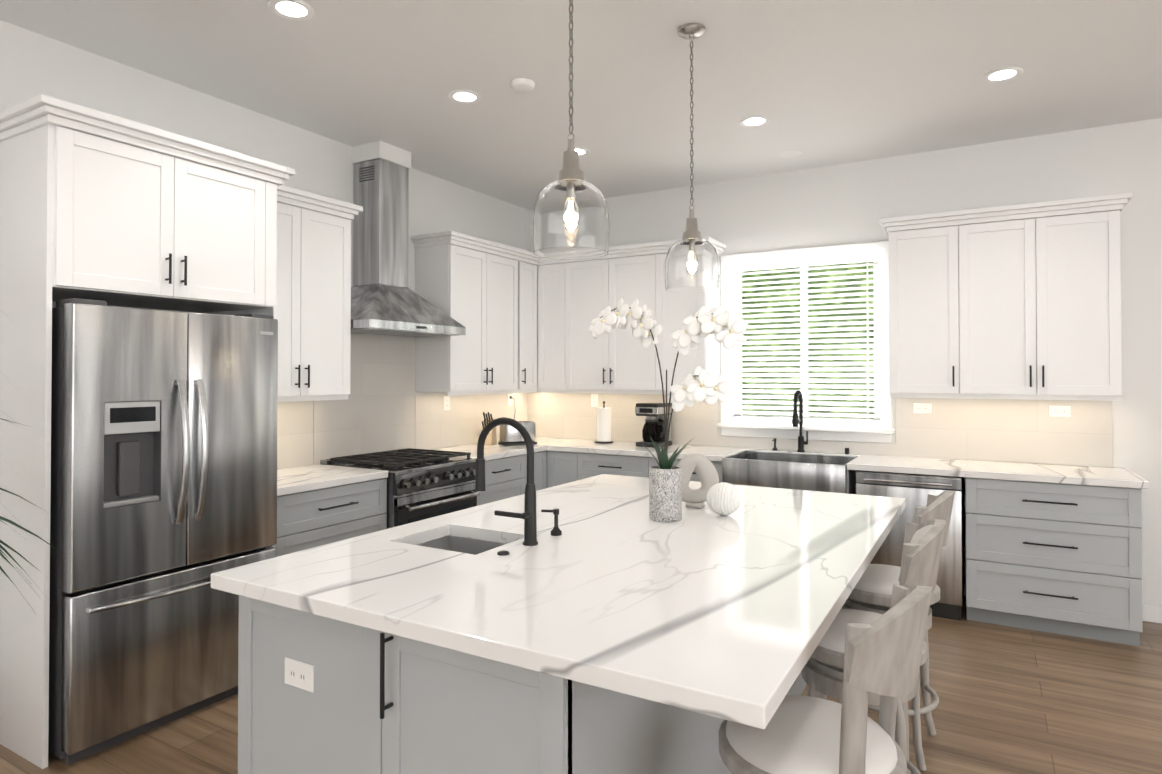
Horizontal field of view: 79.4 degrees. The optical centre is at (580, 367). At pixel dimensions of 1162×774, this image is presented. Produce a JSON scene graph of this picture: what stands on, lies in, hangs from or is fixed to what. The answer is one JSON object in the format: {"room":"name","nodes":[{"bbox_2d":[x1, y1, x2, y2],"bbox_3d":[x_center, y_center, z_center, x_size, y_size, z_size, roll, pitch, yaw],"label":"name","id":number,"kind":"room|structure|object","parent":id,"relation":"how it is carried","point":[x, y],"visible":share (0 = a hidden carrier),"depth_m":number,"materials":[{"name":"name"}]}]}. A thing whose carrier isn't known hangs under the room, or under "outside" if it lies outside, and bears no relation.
{"room":"kitchen","nodes":[
{"label":"kitchen","id":0,"kind":"room"},
{"bbox_2d":[0,20,526,466],"bbox_3d":[-2.951,-0.008,2.523,0.160,3.050,9.760,0,-1,30],"label":"wall","id":1,"kind":"structure","parent":0,"point":[33,64],"depth_m":3.99,"materials":[{"name":"white paint"}]},
{"bbox_2d":[277,185,362,401],"bbox_3d":[-1.716,-0.404,4.089,0.398,1.193,0.778,0,-1,30],"label":"upper cabinet","id":2,"kind":"object","parent":1,"relation":"attached to","point":[314,283],"visible":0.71,"depth_m":4.07,"materials":[{"name":"white wood"}]},
{"bbox_2d":[351,140,465,336],"bbox_3d":[-1.269,-0.870,4.759,0.499,1.272,0.905,0,-1,30],"label":"range hood","id":3,"kind":"object","parent":1,"relation":"attached to","point":[385,300],"visible":0.94,"depth_m":4.71,"materials":[{"name":"silver metal"}]},
{"bbox_2d":[413,239,514,394],"bbox_3d":[-0.868,-0.373,5.592,0.348,1.109,0.933,0,-1,30],"label":"upper cabinet","id":4,"kind":"object","parent":1,"relation":"attached to","point":[474,285],"depth_m":5.28,"materials":[{"name":"white wood"}]},
{"bbox_2d":[515,255,538,390],"bbox_3d":[-0.588,-0.368,6.012,0.408,1.109,0.356,0,-1,30],"label":"upper cabinet","id":5,"kind":"object","parent":1,"relation":"attached to","point":[524,318],"depth_m":5.95,"materials":[{"name":"white wood"}]},
{"bbox_2d":[487,397,534,440],"bbox_3d":[-0.598,0.448,6.096,0.244,0.372,0.315,0,-1,30],"label":"backsplash","id":6,"kind":"structure","parent":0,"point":[516,408],"depth_m":6.31,"materials":[{"name":"beige tile"}]},
{"bbox_2d":[0,595,1161,773],"bbox_3d":[0.792,1.541,0.230,9.000,0.100,10.000,0,-1,30],"label":"floor","id":7,"kind":"structure","parent":0,"point":[1014,700],"depth_m":3.04,"materials":[{"name":"brown wood"}]},
{"bbox_2d":[0,321,80,614],"bbox_3d":[-2.248,0.560,2.100,1.240,1.904,1.071,0,-1,30],"label":"potted plant","id":8,"kind":"object","parent":7,"relation":"on","point":[5,544],"visible":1,"depth_m":2.26,"materials":[{"name":"green plant"}]},
{"bbox_2d":[0,94,294,768],"bbox_3d":[-2.030,0.258,3.234,0.708,2.535,1.100,0,-1,30],"label":"cabinet","id":9,"kind":"object","parent":7,"relation":"on","point":[111,210],"visible":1,"depth_m":2.81,"materials":[{"name":"white"}]},
{"bbox_2d":[48,298,277,764],"bbox_3d":[-1.982,0.632,3.189,0.787,1.785,0.890,0,-1,30],"label":"fridge","id":10,"kind":"object","parent":7,"relation":"on","point":[163,506],"visible":0.85,"depth_m":2.90,"materials":[{"name":"grey metal"}]},
{"bbox_2d":[275,477,386,556],"bbox_3d":[-1.621,1.094,4.013,0.616,0.879,0.765,0,-1,30],"label":"base cabinet","id":11,"kind":"object","parent":7,"relation":"on","point":[319,517],"depth_m":3.83,"materials":[{"name":"grey wood"}]},
{"bbox_2d":[277,465,387,496],"bbox_3d":[-1.616,0.634,4.014,0.633,0.040,0.763,0,-1,30],"label":"countertop","id":12,"kind":"structure","parent":11,"relation":"on","point":[303,478],"depth_m":3.98,"materials":[{"name":"white stone"}]},
{"bbox_2d":[320,448,479,528],"bbox_3d":[-1.170,1.061,4.636,0.748,0.960,0.755,0,-1,30],"label":"range","id":13,"kind":"object","parent":7,"relation":"on","point":[421,485],"visible":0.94,"depth_m":4.45,"materials":[{"name":"silver metal"}]},
{"bbox_2d":[477,457,522,505],"bbox_3d":[-0.855,1.109,5.327,0.616,0.879,0.738,0,-1,30],"label":"base cabinet","id":14,"kind":"object","parent":7,"relation":"on","point":[503,477],"depth_m":5.19,"materials":[{"name":"grey wood"}]},
{"bbox_2d":[423,441,546,460],"bbox_3d":[-0.791,0.650,5.428,0.633,0.040,0.963,0,-1,30],"label":"countertop","id":15,"kind":"structure","parent":14,"relation":"on","point":[491,452],"depth_m":5.39,"materials":[{"name":"white stone"}]},
{"bbox_2d":[482,412,496,444],"bbox_3d":[-0.762,0.498,5.770,0.090,0.269,0.175,0,-1,10],"label":"knife block","id":16,"kind":"object","parent":15,"relation":"on","point":[491,439],"visible":0.65,"depth_m":5.73,"materials":[{"name":"beige wood"}]},
{"bbox_2d":[498,421,536,445],"bbox_3d":[-0.519,0.540,5.807,0.295,0.186,0.170,0,-1,-30],"label":"toaster","id":17,"kind":"object","parent":15,"relation":"on","point":[510,435],"visible":0.73,"depth_m":5.72,"materials":[{"name":"silver metal"}]},
{"bbox_2d":[238,597,805,773],"bbox_3d":[0.025,1.075,2.670,1.128,0.888,2.257,0,-1,30],"label":"kitchen island","id":18,"kind":"object","parent":7,"relation":"on","point":[316,695],"depth_m":1.72,"materials":[{"name":"grey wood"}]},
{"bbox_2d":[211,474,905,728],"bbox_3d":[0.217,0.608,2.579,1.570,0.041,2.320,0,-1,30],"label":"island countertop","id":19,"kind":"structure","parent":18,"relation":"on","point":[705,613],"depth_m":1.86,"materials":[{"name":"white stone"}]},
{"bbox_2d":[419,533,502,552],"bbox_3d":[-0.412,0.738,2.403,0.394,0.246,0.329,0,-1,30],"label":"sink","id":20,"kind":"object","parent":19,"relation":"in","point":[448,540],"depth_m":2.58,"materials":[{"name":"grey metal"}]},
{"bbox_2d":[475,417,542,556],"bbox_3d":[-0.291,0.376,2.309,0.255,0.418,0.195,0,-1,30],"label":"faucet","id":21,"kind":"object","parent":19,"relation":"on","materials":[{"name":"black metal"}]},
{"bbox_2d":[543,505,566,536],"bbox_3d":[-0.104,0.542,2.466,0.080,0.090,0.039,0,-1,30],"label":"soap dispenser","id":22,"kind":"object","parent":19,"relation":"on","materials":[{"name":"black metal"}]},
{"bbox_2d":[641,362,733,521],"bbox_3d":[0.394,0.290,2.673,0.349,0.595,0.158,-1,-1,39],"label":"potted orchid","id":23,"kind":"object","parent":19,"relation":"on","point":[665,479],"depth_m":2.67,"materials":[{"name":"plant"}]},
{"bbox_2d":[588,298,659,353],"bbox_3d":[0.168,-0.177,2.833,0.335,0.205,0.088,0,-1,30],"label":"orchid flowers","id":24,"kind":"object","parent":23,"relation":"in","point":[639,319],"depth_m":2.80,"materials":[{"name":"plant"}]},
{"bbox_2d":[660,305,747,361],"bbox_3d":[0.481,-0.143,2.646,0.303,0.189,0.093,0,-1,36],"label":"orchid flowers","id":25,"kind":"object","parent":23,"relation":"in","point":[727,328],"depth_m":2.62,"materials":[{"name":"plant"}]},
{"bbox_2d":[676,453,718,507],"bbox_3d":[0.485,0.475,2.970,0.175,0.231,0.131,0,-1,30],"label":"sculpture","id":26,"kind":"object","parent":19,"relation":"on","point":[701,464],"visible":0.77,"depth_m":2.95,"materials":[{"name":"white ceramic"}]},
{"bbox_2d":[707,482,740,514],"bbox_3d":[0.572,0.525,2.801,0.136,0.129,0.136,0,-1,30],"label":"ball","id":27,"kind":"object","parent":19,"relation":"on","point":[723,498],"visible":1,"depth_m":2.75,"materials":[{"name":"white ceramic"}]},
{"bbox_2d":[523,449,550,493],"bbox_3d":[-0.605,1.113,5.693,0.678,0.879,0.378,0,-1,30],"label":"base cabinet","id":28,"kind":"object","parent":7,"relation":"on","point":[542,457],"depth_m":5.64,"materials":[{"name":"grey wood"}]},
{"bbox_2d":[551,449,582,486],"bbox_3d":[0.008,1.115,5.857,0.355,0.879,0.669,0,-1,30],"label":"base cabinet","id":29,"kind":"object","parent":7,"relation":"on","point":[566,464],"depth_m":5.61,"materials":[{"name":"grey wood"}]},
{"bbox_2d":[583,453,654,478],"bbox_3d":[0.392,1.113,5.664,0.735,0.879,0.616,0,-1,30],"label":"base cabinet","id":30,"kind":"object","parent":7,"relation":"on","point":[594,464],"depth_m":5.39,"materials":[{"name":"grey wood"}]},
{"bbox_2d":[533,437,742,460],"bbox_3d":[0.251,0.654,5.744,2.116,0.040,0.633,0,-1,30],"label":"countertop","id":31,"kind":"structure","parent":30,"relation":"on","point":[617,448],"depth_m":5.48,"materials":[{"name":"white stone"}]},
{"bbox_2d":[595,401,612,443],"bbox_3d":[0.195,0.458,5.928,0.160,0.353,0.160,0,-1,30],"label":"paper towel holder","id":32,"kind":"object","parent":31,"relation":"on","point":[603,425],"visible":1,"depth_m":5.88,"materials":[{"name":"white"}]},
{"bbox_2d":[635,402,671,447],"bbox_3d":[0.599,0.459,5.650,0.228,0.345,0.258,0,-1,36],"label":"coffee maker","id":33,"kind":"object","parent":31,"relation":"on","point":[653,426],"visible":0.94,"depth_m":5.57,"materials":[{"name":"black plastic"}]},
{"bbox_2d":[655,453,754,484],"bbox_3d":[0.912,1.110,5.361,0.697,0.879,0.616,0,-1,30],"label":"base cabinet","id":34,"kind":"object","parent":7,"relation":"on","point":[740,470],"depth_m":4.87,"materials":[{"name":"grey"}]},
{"bbox_2d":[719,584,931,773],"bbox_3d":[0.546,0.991,1.599,0.462,1.040,0.424,0,-1,30],"label":"bar stool","id":35,"kind":"object","parent":7,"relation":"on","point":[799,734],"visible":0.92,"depth_m":1.48,"materials":[{"name":"beige wood"}]},
{"bbox_2d":[801,519,945,773],"bbox_3d":[0.925,0.999,2.268,0.462,1.040,0.413,0,-1,30],"label":"bar stool","id":36,"kind":"object","parent":7,"relation":"on","point":[822,673],"visible":0.52,"depth_m":2.15,"materials":[{"name":"beige wood"}]},
{"bbox_2d":[839,490,954,770],"bbox_3d":[1.266,1.006,2.853,0.462,1.040,0.411,0,-1,30],"label":"bar stool","id":37,"kind":"object","parent":7,"relation":"on","point":[872,591],"visible":0.4,"depth_m":2.73,"materials":[{"name":"beige wood"}]},
{"bbox_2d":[856,470,963,620],"bbox_3d":[2.175,1.105,4.601,0.598,0.872,0.614,0,-1,30],"label":"dishwasher","id":38,"kind":"object","parent":7,"relation":"on","point":[914,490],"visible":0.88,"depth_m":4.32,"materials":[{"name":"grey metal"}]},
{"bbox_2d":[965,477,1142,645],"bbox_3d":[2.823,1.097,4.248,0.835,0.879,0.618,0,-1,30],"label":"base cabinet","id":39,"kind":"object","parent":7,"relation":"on","point":[1055,541],"depth_m":3.97,"materials":[{"name":"grey wood"}]},
{"bbox_2d":[847,453,1148,488],"bbox_3d":[2.541,0.638,4.408,1.538,0.040,0.633,0,-1,30],"label":"countertop","id":40,"kind":"structure","parent":39,"relation":"on","point":[1107,475],"depth_m":4.24,"materials":[{"name":"white stone"}]},
{"bbox_2d":[0,0,1161,209],"bbox_3d":[0.792,-1.619,0.266,9.000,0.120,10.000,0,-1,30],"label":"ceiling","id":41,"kind":"structure","parent":0,"point":[821,83],"depth_m":3.60,"materials":[{"name":"white paint"}]},
{"bbox_2d":[268,0,314,20],"bbox_3d":[-1.230,-1.523,2.972,0.184,0.008,0.184,0,-1,30],"label":"recessed light","id":42,"kind":"object","parent":41,"relation":"in","point":[298,10],"visible":1,"depth_m":2.98,"materials":[{"name":"white plastic"}]},
{"bbox_2d":[448,90,480,103],"bbox_3d":[-0.649,-1.512,3.907,0.184,0.008,0.184,0,-1,30],"label":"recessed light","id":43,"kind":"object","parent":41,"relation":"in","point":[465,96],"visible":0.98,"depth_m":3.90,"materials":[{"name":"white plastic"}]},
{"bbox_2d":[511,78,534,91],"bbox_3d":[-0.311,-1.504,3.733,0.130,0.029,0.130,0,-1,30],"label":"smoke detector","id":44,"kind":"object","parent":41,"relation":"attached to","point":[522,85],"visible":1,"depth_m":3.70,"materials":[{"name":"white plastic"}]},
{"bbox_2d":[532,0,609,259],"bbox_3d":[-0.032,-0.949,2.220,0.246,1.175,0.246,0,-1,30],"label":"pendant light","id":45,"kind":"object","parent":41,"relation":"hanging from","point":[570,215],"visible":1,"depth_m":2.13,"materials":[{"name":"clear glass"}]},
{"bbox_2d":[563,147,589,155],"bbox_3d":[-0.032,-1.502,4.867,0.184,0.008,0.184,0,-1,30],"label":"recessed light","id":46,"kind":"object","parent":41,"relation":"in","point":[582,151],"visible":0.65,"depth_m":4.84,"materials":[{"name":"white plastic"}]},
{"bbox_2d":[664,23,719,292],"bbox_3d":[0.499,-0.939,3.150,0.246,1.175,0.246,0,-1,30],"label":"pendant light","id":47,"kind":"object","parent":41,"relation":"hanging from","point":[692,261],"visible":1,"depth_m":3.07,"materials":[{"name":"clear glass"}]},
{"bbox_2d":[739,116,769,126],"bbox_3d":[1.064,-1.508,4.285,0.184,0.008,0.184,0,-1,30],"label":"recessed light","id":48,"kind":"object","parent":41,"relation":"in","point":[754,121],"visible":1,"depth_m":4.29,"materials":[{"name":"white"}]},
{"bbox_2d":[778,151,802,157],"bbox_3d":[1.478,-1.498,4.935,0.170,0.013,0.170,0,-1,30],"label":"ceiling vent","id":49,"kind":"object","parent":41,"relation":"in","point":[790,154],"visible":0.98,"depth_m":4.91,"materials":[{"name":"white"}]},
{"bbox_2d":[982,67,1022,82],"bbox_3d":[2.182,-1.516,3.622,0.184,0.008,0.184,0,-1,30],"label":"recessed light","id":50,"kind":"object","parent":41,"relation":"in","point":[1002,74],"visible":0.98,"depth_m":3.62,"materials":[{"name":"white plastic"}]},
{"bbox_2d":[746,481,842,492],"bbox_3d":[1.482,0.869,4.935,0.815,0.015,0.543,0,-1,30],"label":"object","id":51,"kind":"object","parent":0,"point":[773,484],"depth_m":4.65,"materials":[{"name":"white stone"}]},
{"bbox_2d":[722,451,856,493],"bbox_3d":[1.483,0.764,4.937,0.819,0.264,0.548,0,-1,30],"label":"sink","id":52,"kind":"object","parent":51,"relation":"in","point":[799,470],"depth_m":4.75,"materials":[{"name":"silver metal"}]},
{"bbox_2d":[792,390,807,452],"bbox_3d":[1.604,0.396,5.127,0.078,0.462,0.223,0,-1,30],"label":"faucet","id":53,"kind":"object","parent":51,"relation":"on","point":[798,397],"depth_m":5.18,"materials":[{"name":"black metal"}]},
{"bbox_2d":[527,118,1161,605],"bbox_3d":[3.251,0.014,4.463,8.600,3.050,0.160,0,-1,30],"label":"wall","id":54,"kind":"structure","parent":0,"point":[845,204],"depth_m":4.67,"materials":[{"name":"white paint"}]},
{"bbox_2d":[539,259,570,390],"bbox_3d":[-0.169,-0.367,6.129,0.358,1.109,0.411,0,-1,30],"label":"upper cabinet","id":55,"kind":"object","parent":54,"relation":"attached to","point":[554,274],"depth_m":6.00,"materials":[{"name":"white wood"}]},
{"bbox_2d":[571,247,662,390],"bbox_3d":[0.314,-0.370,5.884,0.956,1.109,0.348,0,-1,30],"label":"upper cabinet","id":56,"kind":"object","parent":54,"relation":"attached to","point":[615,361],"depth_m":5.71,"materials":[{"name":"white wood"}]},
{"bbox_2d":[663,247,722,390],"bbox_3d":[0.829,-0.373,5.583,0.468,1.109,0.348,0,-1,30],"label":"upper cabinet","id":57,"kind":"object","parent":54,"relation":"attached to","point":[677,306],"depth_m":5.44,"materials":[{"name":"white wood"}]},
{"bbox_2d":[717,241,894,442],"bbox_3d":[1.692,-0.181,5.337,1.292,1.439,0.205,0,-1,30],"label":"window","id":58,"kind":"structure","parent":54,"relation":"in","point":[882,434],"depth_m":5.33,"materials":[{"name":"white"}]},
{"bbox_2d":[731,251,879,425],"bbox_3d":[1.685,-0.207,5.325,1.094,1.264,0.059,0,-1,30],"label":"window blinds","id":59,"kind":"object","parent":58,"relation":"attached to","point":[857,257],"visible":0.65,"depth_m":5.30,"materials":[{"name":"white plastic"}]},
{"bbox_2d":[887,216,970,395],"bbox_3d":[2.345,-0.383,4.700,0.471,1.109,0.348,0,-1,30],"label":"upper cabinet","id":60,"kind":"object","parent":54,"relation":"attached to","point":[930,260],"depth_m":4.55,"materials":[{"name":"white wood"}]},
{"bbox_2d":[971,200,1122,399],"bbox_3d":[2.830,-0.387,4.417,0.885,1.109,0.348,0,-1,30],"label":"upper cabinet","id":61,"kind":"object","parent":54,"relation":"attached to","point":[1019,301],"depth_m":4.22,"materials":[{"name":"white wood"}]},
{"bbox_2d":[1142,604,1161,623],"bbox_3d":[5.130,1.475,3.244,4.080,0.100,0.022,0,-1,30],"label":"baseboard","id":62,"kind":"structure","parent":54,"relation":"attached to","point":[1151,613],"depth_m":4.21,"materials":[{"name":"white"}]}
]}

